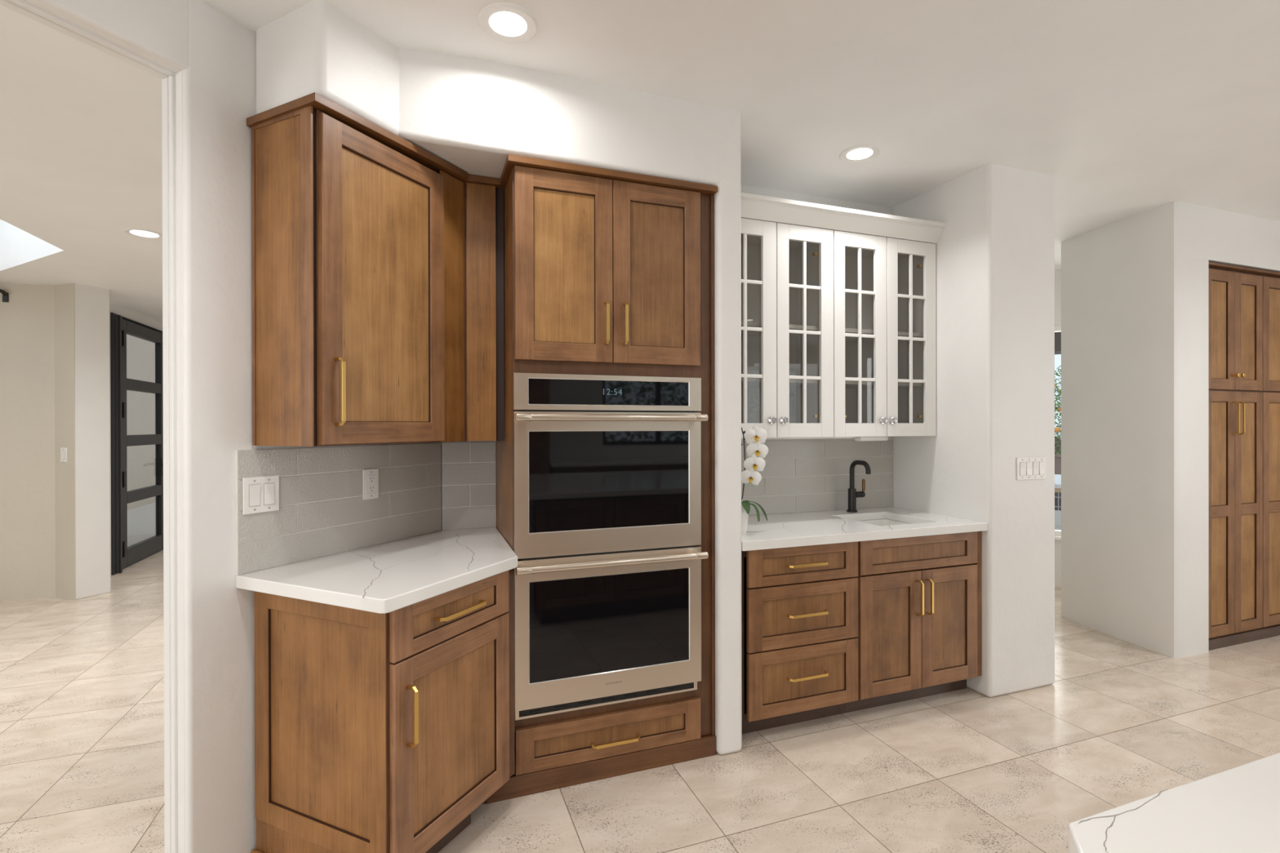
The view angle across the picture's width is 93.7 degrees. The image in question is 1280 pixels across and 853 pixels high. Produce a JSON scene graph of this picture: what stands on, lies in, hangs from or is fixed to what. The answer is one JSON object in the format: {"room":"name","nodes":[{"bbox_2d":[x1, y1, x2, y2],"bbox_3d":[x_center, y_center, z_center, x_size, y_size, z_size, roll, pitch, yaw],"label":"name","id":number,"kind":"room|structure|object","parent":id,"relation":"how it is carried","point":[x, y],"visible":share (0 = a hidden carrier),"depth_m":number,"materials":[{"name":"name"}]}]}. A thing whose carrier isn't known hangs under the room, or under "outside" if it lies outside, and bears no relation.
{"room":"kitchen","nodes":[
{"label":"kitchen","id":0,"kind":"room"},
{"bbox_2d":[0,282,55,600],"bbox_3d":[-6.497,0.065,4.160,3.883,2.600,0.500,0,0,-20],"label":"wall","id":1,"kind":"structure","parent":0,"point":[27,322],"depth_m":4.75,"materials":[{"name":"beige paint"}]},
{"bbox_2d":[0,288,8,302],"bbox_3d":[-5.306,-1.025,4.492,0.824,0.094,0.092,0,0,-26],"label":"curtain rod","id":2,"kind":"object","parent":1,"relation":"attached to","point":[5,295],"visible":1,"depth_m":4.69,"materials":[{"name":"black metal"}]},
{"bbox_2d":[54,283,75,599],"bbox_3d":[-4.546,0.059,4.746,0.223,2.600,0.006,0,0,17],"label":"wall","id":3,"kind":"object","parent":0,"point":[64,308],"visible":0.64,"depth_m":4.74,"materials":[{"name":"beige paint"}]},
{"bbox_2d":[60,447,66,462],"bbox_3d":[-4.555,0.220,4.743,0.070,0.114,0.011,0,0,16],"label":"switch plate","id":4,"kind":"object","parent":3,"relation":"attached to","point":[63,450],"visible":1,"depth_m":4.74,"materials":[{"name":"white plastic"}]},
{"bbox_2d":[0,4,162,324],"bbox_3d":[-3.901,-1.125,1.470,7.100,0.001,13.342,0,0,-20],"label":"ceiling","id":5,"kind":"structure","parent":0,"point":[81,144],"depth_m":2.56,"materials":[{"name":"paint"}]},
{"bbox_2d":[0,216,69,272],"bbox_3d":[-4.155,-1.433,3.386,1.250,0.610,2.230,0,0,-20],"label":"skylight","id":6,"kind":"object","parent":5,"relation":"attached to","point":[20,246],"depth_m":4.16,"materials":[{"name":"glass"}]},
{"bbox_2d":[123,227,162,239],"bbox_3d":[-2.893,-1.129,3.505,0.186,0.012,0.186,0,0,-20],"label":"recessed light","id":7,"kind":"object","parent":5,"relation":"in","point":[140,233],"visible":0.97,"depth_m":3.50,"materials":[{"name":"white plastic"}]},
{"bbox_2d":[74,283,110,599],"bbox_3d":[-4.640,0.059,4.958,0.517,2.600,0.588,0,0,-20],"label":"wall","id":8,"kind":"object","parent":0,"point":[91,304],"visible":0.36,"depth_m":4.82,"materials":[{"name":"paint"}]},
{"bbox_2d":[109,303,162,575],"bbox_3d":[-5.288,0.058,6.471,0.150,2.600,3.000,0,0,-20],"label":"wall","id":9,"kind":"structure","parent":0,"point":[113,308],"depth_m":5.70,"materials":[{"name":"paint"}]},
{"bbox_2d":[110,312,163,575],"bbox_3d":[-5.119,0.153,6.182,0.166,2.410,1.460,0,0,-20],"label":"door","id":10,"kind":"structure","parent":9,"relation":"in","point":[122,556],"depth_m":5.77,"materials":[{"name":"black wood"}]},
{"bbox_2d":[38,0,439,852],"bbox_3d":[-1.328,0.009,1.766,0.108,2.700,2.094,0,0,25],"label":"wall","id":11,"kind":"structure","parent":0,"point":[220,78],"depth_m":1.78,"materials":[{"name":"paint"}]},
{"bbox_2d":[235,442,441,575],"bbox_3d":[-1.050,0.260,2.227,0.008,0.384,0.867,0,0,25],"label":"tile backsplash","id":12,"kind":"structure","parent":11,"relation":"attached to","point":[322,512],"depth_m":2.13,"materials":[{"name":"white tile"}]},
{"bbox_2d":[242,475,279,515],"bbox_3d":[-1.194,0.213,1.894,0.010,0.114,0.114,0,0,25],"label":"switch plate","id":13,"kind":"object","parent":12,"relation":"attached to","point":[260,494],"visible":1,"depth_m":1.89,"materials":[{"name":"white plastic"}]},
{"bbox_2d":[362,468,378,500],"bbox_3d":[-1.019,0.215,2.274,0.009,0.114,0.070,0,0,25],"label":"outlet","id":14,"kind":"object","parent":12,"relation":"attached to","point":[370,477],"visible":1,"depth_m":2.27,"materials":[{"name":"white plastic"}]},
{"bbox_2d":[367,474,375,493],"bbox_3d":[-1.017,0.215,2.273,0.003,0.069,0.035,0,0,25],"label":"receptacle","id":15,"kind":"object","parent":14,"relation":"attached to","point":[371,477],"depth_m":2.27,"materials":[{"name":"white plastic"}]},
{"bbox_2d":[246,92,504,446],"bbox_3d":[-0.870,-0.465,2.149,0.400,1.043,0.812,0,0,25],"label":"upper cabinet","id":16,"kind":"object","parent":11,"relation":"attached to","point":[377,260],"visible":1,"depth_m":1.92,"materials":[{"name":"brown wood"}]},
{"bbox_2d":[256,0,399,135],"bbox_3d":[-0.929,-1.153,2.155,0.308,0.378,0.729,0,0,25],"label":"wall","id":17,"kind":"structure","parent":0,"point":[315,46],"depth_m":1.84,"materials":[{"name":"paint"}]},
{"bbox_2d":[440,440,496,530],"bbox_3d":[-0.520,0.005,2.859,1.400,2.700,0.175,0,0,-20],"label":"wall","id":18,"kind":"structure","parent":0,"point":[476,441],"depth_m":2.64,"materials":[{"name":"paint"}]},
{"bbox_2d":[398,48,742,755],"bbox_3d":[-0.444,0.006,2.528,1.615,2.700,0.667,0,0,-20],"label":"wall","id":19,"kind":"structure","parent":0,"point":[469,113],"depth_m":2.33,"materials":[{"name":"paint"}]},
{"bbox_2d":[441,441,496,530],"bbox_3d":[-0.757,0.259,2.665,0.231,0.384,0.008,0,0,-20],"label":"tile backsplash","id":20,"kind":"structure","parent":19,"relation":"attached to","point":[468,468],"depth_m":2.66,"materials":[{"name":"white tile"}]},
{"bbox_2d":[0,549,1279,852],"bbox_3d":[-0.988,1.407,2.546,13.300,0.100,13.342,0,0,-20],"label":"floor","id":21,"kind":"structure","parent":0,"point":[1120,722],"depth_m":2.44,"materials":[{"name":"tile"}]},
{"bbox_2d":[250,568,515,852],"bbox_3d":[-0.722,0.924,2.185,0.627,0.866,0.990,0,0,25],"label":"base cabinet","id":22,"kind":"object","parent":21,"relation":"on","point":[375,732],"visible":0.87,"depth_m":1.78,"materials":[{"name":"brown wood"}]},
{"bbox_2d":[235,527,517,613],"bbox_3d":[-0.745,0.471,2.170,0.637,0.039,1.052,0,0,25],"label":"countertop","id":23,"kind":"structure","parent":22,"relation":"on","point":[388,577],"depth_m":1.88,"materials":[{"name":"white stone"}]},
{"bbox_2d":[485,154,717,804],"bbox_3d":[-0.211,0.185,2.561,0.924,2.341,0.589,0,0,-20],"label":"tall cabinet","id":24,"kind":"object","parent":21,"relation":"on","point":[606,272],"visible":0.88,"depth_m":2.33,"materials":[{"name":"brown wood"}]},
{"bbox_2d":[512,373,708,720],"bbox_3d":[-0.177,0.436,2.512,0.760,1.272,0.564,0,0,-20],"label":"double oven","id":25,"kind":"object","parent":24,"relation":"in","point":[607,468],"visible":0.98,"depth_m":2.31,"materials":[{"name":"silver metal"}]},
{"bbox_2d":[741,542,857,733],"bbox_3d":[0.613,0.936,2.908,0.620,0.834,0.649,0,0,-20],"label":"base cabinet","id":26,"kind":"object","parent":21,"relation":"on","point":[799,605],"visible":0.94,"depth_m":2.64,"materials":[{"name":"brown wood"}]},
{"bbox_2d":[844,531,982,713],"bbox_3d":[1.264,0.934,3.147,0.764,0.834,0.649,0,0,-20],"label":"base cabinet","id":27,"kind":"object","parent":21,"relation":"on","point":[920,597],"visible":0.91,"depth_m":2.87,"materials":[{"name":"brown wood"}]},
{"bbox_2d":[741,506,987,551],"bbox_3d":[0.968,0.497,3.047,1.388,0.040,0.642,0,0,-20],"label":"countertop","id":28,"kind":"structure","parent":27,"relation":"on","point":[788,530],"depth_m":2.88,"materials":[{"name":"white stone"}]},
{"bbox_2d":[741,425,768,533],"bbox_3d":[0.487,0.220,2.712,0.190,0.517,0.118,0,0,5],"label":"potted orchid","id":29,"kind":"object","parent":28,"relation":"on","point":[756,435],"visible":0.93,"depth_m":2.71,"materials":[{"name":"white plant"}]},
{"bbox_2d":[846,460,871,512],"bbox_3d":[1.240,0.330,3.333,0.118,0.293,0.172,0,0,-20],"label":"bar faucet","id":30,"kind":"object","parent":28,"relation":"on","point":[853,494],"visible":1,"depth_m":3.36,"materials":[{"name":"black metal"}]},
{"bbox_2d":[857,519,910,525],"bbox_3d":[1.272,0.587,3.134,0.410,0.140,0.410,0,0,-20],"label":"bar sink","id":31,"kind":"object","parent":28,"relation":"in","point":[877,522],"visible":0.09,"depth_m":3.34,"materials":[{"name":"white ceramic"}]},
{"bbox_2d":[892,163,1054,697],"bbox_3d":[1.823,-0.010,3.417,0.473,2.720,0.768,0,0,-20],"label":"wall pier","id":32,"kind":"object","parent":21,"relation":"on","point":[995,249],"visible":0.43,"depth_m":3.07,"materials":[{"name":"paint"}]},
{"bbox_2d":[1016,457,1046,479],"bbox_3d":[1.995,0.210,3.065,0.210,0.114,0.011,0,0,-20],"label":"switch plate","id":33,"kind":"object","parent":32,"relation":"attached to","point":[1027,468],"visible":1,"depth_m":3.06,"materials":[{"name":"white plastic"}]},
{"bbox_2d":[1208,262,1279,650],"bbox_3d":[4.240,0.175,4.234,2.017,2.337,0.656,0,0,-20],"label":"pantry cabinet","id":34,"kind":"object","parent":21,"relation":"on","point":[1244,308],"visible":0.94,"depth_m":3.76,"materials":[{"name":"brown wood"}]},
{"bbox_3d":[1.850,0.920,0.294,2.230,0.872,1.570,0,0,-20],"label":"kitchen island","id":35,"kind":"object","parent":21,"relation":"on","visible":0},
{"bbox_2d":[1068,752,1279,852],"bbox_3d":[1.834,0.465,0.289,2.360,0.038,1.674,0,0,-20],"label":"island countertop","id":36,"kind":"structure","parent":35,"relation":"on","point":[1237,810],"depth_m":0.69,"materials":[{"name":"white stone"}]},
{"bbox_2d":[199,0,1279,270],"bbox_3d":[-0.158,-1.321,1.113,12.720,0.162,9.000,0,0,-20],"label":"ceiling","id":37,"kind":"structure","parent":0,"point":[1132,107],"depth_m":2.25,"materials":[{"name":"paint"}]},
{"bbox_2d":[478,2,537,43],"bbox_3d":[-0.425,-1.298,1.933,0.186,0.012,0.186,0,0,-20],"label":"recessed light","id":38,"kind":"object","parent":37,"relation":"in","point":[494,19],"visible":1,"depth_m":1.92,"materials":[{"name":"white plastic"}]},
{"bbox_2d":[839,144,880,163],"bbox_3d":[1.050,-1.306,2.868,0.186,0.012,0.186,0,0,-20],"label":"recessed light","id":39,"kind":"object","parent":37,"relation":"in","point":[861,153],"visible":1,"depth_m":2.86,"materials":[{"name":"white plastic"}]},
{"bbox_2d":[741,184,892,440],"bbox_3d":[0.826,0.002,3.398,1.500,2.700,0.115,0,0,-20],"label":"wall","id":40,"kind":"structure","parent":0,"point":[744,188],"depth_m":3.40,"materials":[{"name":"paint"}]},
{"bbox_2d":[741,217,833,437],"bbox_3d":[0.602,-0.474,3.055,0.708,1.050,0.349,0,0,-20],"label":"upper cabinet","id":41,"kind":"object","parent":40,"relation":"attached to","point":[787,270],"visible":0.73,"depth_m":3.00,"materials":[{"name":"white paint"}]},
{"bbox_2d":[741,320,819,337],"bbox_3d":[0.594,-0.502,3.077,0.670,0.020,0.265,0,0,-20],"label":"shelf","id":42,"kind":"object","parent":41,"relation":"attached to","point":[750,334],"depth_m":3.05,"materials":[{"name":"white paint"}]},
{"bbox_2d":[741,377,819,386],"bbox_3d":[0.594,-0.232,3.077,0.670,0.020,0.265,0,0,-20],"label":"shelf","id":43,"kind":"object","parent":41,"relation":"attached to","point":[751,382],"depth_m":3.04,"materials":[{"name":"white paint"}]},
{"bbox_2d":[741,436,888,440],"bbox_3d":[0.895,0.063,3.095,0.920,0.023,0.050,0,0,-20],"label":"light","id":44,"kind":"object","parent":41,"relation":"attached to","point":[856,438],"visible":0.84,"depth_m":3.17,"materials":[{"name":"white plastic"}]},
{"bbox_2d":[741,191,946,244],"bbox_3d":[0.971,-1.047,3.029,1.388,0.092,0.105,0,0,-20],"label":"crown molding","id":45,"kind":"structure","parent":41,"relation":"attached to","point":[753,206],"depth_m":3.01,"materials":[{"name":"white paint"}]},
{"bbox_2d":[741,439,893,515],"bbox_3d":[0.859,0.274,3.343,1.386,0.404,0.008,0,0,-20],"label":"tile backsplash","id":46,"kind":"structure","parent":40,"relation":"attached to","point":[798,476],"depth_m":3.39,"materials":[{"name":"grey tile"}]},
{"bbox_2d":[833,230,936,436],"bbox_3d":[1.252,-0.476,3.295,0.676,1.050,0.349,0,0,-20],"label":"upper cabinet","id":47,"kind":"object","parent":40,"relation":"attached to","point":[885,291],"visible":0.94,"depth_m":3.22,"materials":[{"name":"white paint"}]},
{"bbox_2d":[844,328,923,342],"bbox_3d":[1.244,-0.504,3.317,0.638,0.020,0.265,0,0,-20],"label":"shelf","id":48,"kind":"object","parent":47,"relation":"attached to","point":[919,334],"depth_m":3.28,"materials":[{"name":"white paint"}]},
{"bbox_2d":[844,380,923,388],"bbox_3d":[1.245,-0.234,3.317,0.638,0.020,0.265,0,0,-20],"label":"shelf","id":49,"kind":"object","parent":47,"relation":"attached to","point":[848,384],"depth_m":3.25,"materials":[{"name":"white paint"}]},
{"bbox_2d":[1054,269,1061,574],"bbox_3d":[2.709,-0.006,5.451,4.600,2.700,0.120,0,0,25],"label":"wall","id":50,"kind":"structure","parent":0,"point":[1058,272],"depth_m":5.02,"materials":[{"name":"paint"}]},
{"bbox_2d":[1054,324,1061,540],"bbox_3d":[3.418,0.041,5.080,1.880,1.795,0.140,0,0,25],"label":"window","id":51,"kind":"structure","parent":50,"relation":"in","point":[1057,327],"depth_m":5.04,"materials":[{"name":"white paint"}]},
{"bbox_2d":[1054,574,1061,587],"bbox_3d":[2.683,1.289,5.393,4.600,0.110,0.014,0,0,25],"label":"baseboard","id":52,"kind":"structure","parent":50,"relation":"attached to","point":[1057,577],"depth_m":5.01,"materials":[{"name":"white paint"}]},
{"bbox_2d":[1061,201,1279,657],"bbox_3d":[4.139,-0.017,4.277,2.475,2.720,0.780,0,0,-20],"label":"wall","id":53,"kind":"structure","parent":0,"point":[1135,289],"depth_m":3.69,"materials":[{"name":"paint"}]},
{"label":"outside","id":54,"kind":"structure","parent":0,"visible":0},
{"bbox_2d":[127,502,155,546],"bbox_3d":[-9.040,1.405,13.989,1.700,0.090,19.500,0,0,-20],"label":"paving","id":55,"kind":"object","parent":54,"point":[141,521],"visible":0.02,"depth_m":8.50,"materials":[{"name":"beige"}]},
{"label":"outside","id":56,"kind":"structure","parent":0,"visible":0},
{"bbox_2d":[126,333,155,510],"bbox_3d":[-9.887,-0.148,13.675,0.100,3.400,19.500,0,0,-20],"label":"wall","id":57,"kind":"structure","parent":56,"point":[140,353],"depth_m":10.33,"materials":[{"name":"beige paint"}]},
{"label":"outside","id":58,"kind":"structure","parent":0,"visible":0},
{"bbox_2d":[1054,525,1061,529],"bbox_3d":[10.494,1.379,15.053,17.996,0.100,23.295,0,0,35],"label":"terrace","id":59,"kind":"object","parent":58,"point":[1056,527],"visible":0.02,"depth_m":8.07,"materials":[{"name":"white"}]},
{"bbox_2d":[1054,364,1061,454],"bbox_3d":[9.111,-0.039,13.120,3.285,2.721,3.254,0,0,-15],"label":"citrus tree","id":60,"kind":"object","parent":59,"relation":"on","point":[1057,439],"visible":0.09,"depth_m":12.82,"materials":[{"name":"green plant"}]},
{"bbox_2d":[1054,474,1061,526],"bbox_3d":[6.285,1.065,9.016,3.040,0.570,2.020,0,0,35],"label":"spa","id":61,"kind":"object","parent":59,"relation":"on","point":[1057,477],"visible":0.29,"depth_m":8.22,"materials":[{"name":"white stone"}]},
{"bbox_2d":[1054,454,1061,474],"bbox_3d":[8.063,0.976,11.567,9.998,0.890,0.300,0,0,35],"label":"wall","id":62,"kind":"structure","parent":59,"relation":"on","point":[1057,457],"depth_m":11.49,"materials":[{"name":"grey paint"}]},
{"bbox_3d":[6.336,-0.006,1.748,0.100,2.700,5.700,0,0,-20],"label":"wall","id":63,"kind":"structure","parent":0,"visible":0},
{"bbox_2d":[1054,331,1061,354],"bbox_3d":[4.500,-1.127,6.457,5.999,0.470,2.250,0,0,35],"label":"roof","id":64,"kind":"structure","parent":63,"relation":"attached to","point":[1057,335],"depth_m":7.06,"materials":[{"name":"grey"}]},
{"bbox_3d":[-3.234,0.021,-2.362,5.012,2.700,5.012,0,0,-20],"label":"wall","id":65,"kind":"structure","parent":0,"visible":0},
{"bbox_2d":[0,0,185,852],"bbox_3d":[-1.558,0.166,1.270,0.083,2.390,1.040,0,0,25],"label":"trim","id":66,"kind":"structure","parent":65,"relation":"attached to","point":[179,73],"depth_m":1.72,"materials":[{"name":"paint"}]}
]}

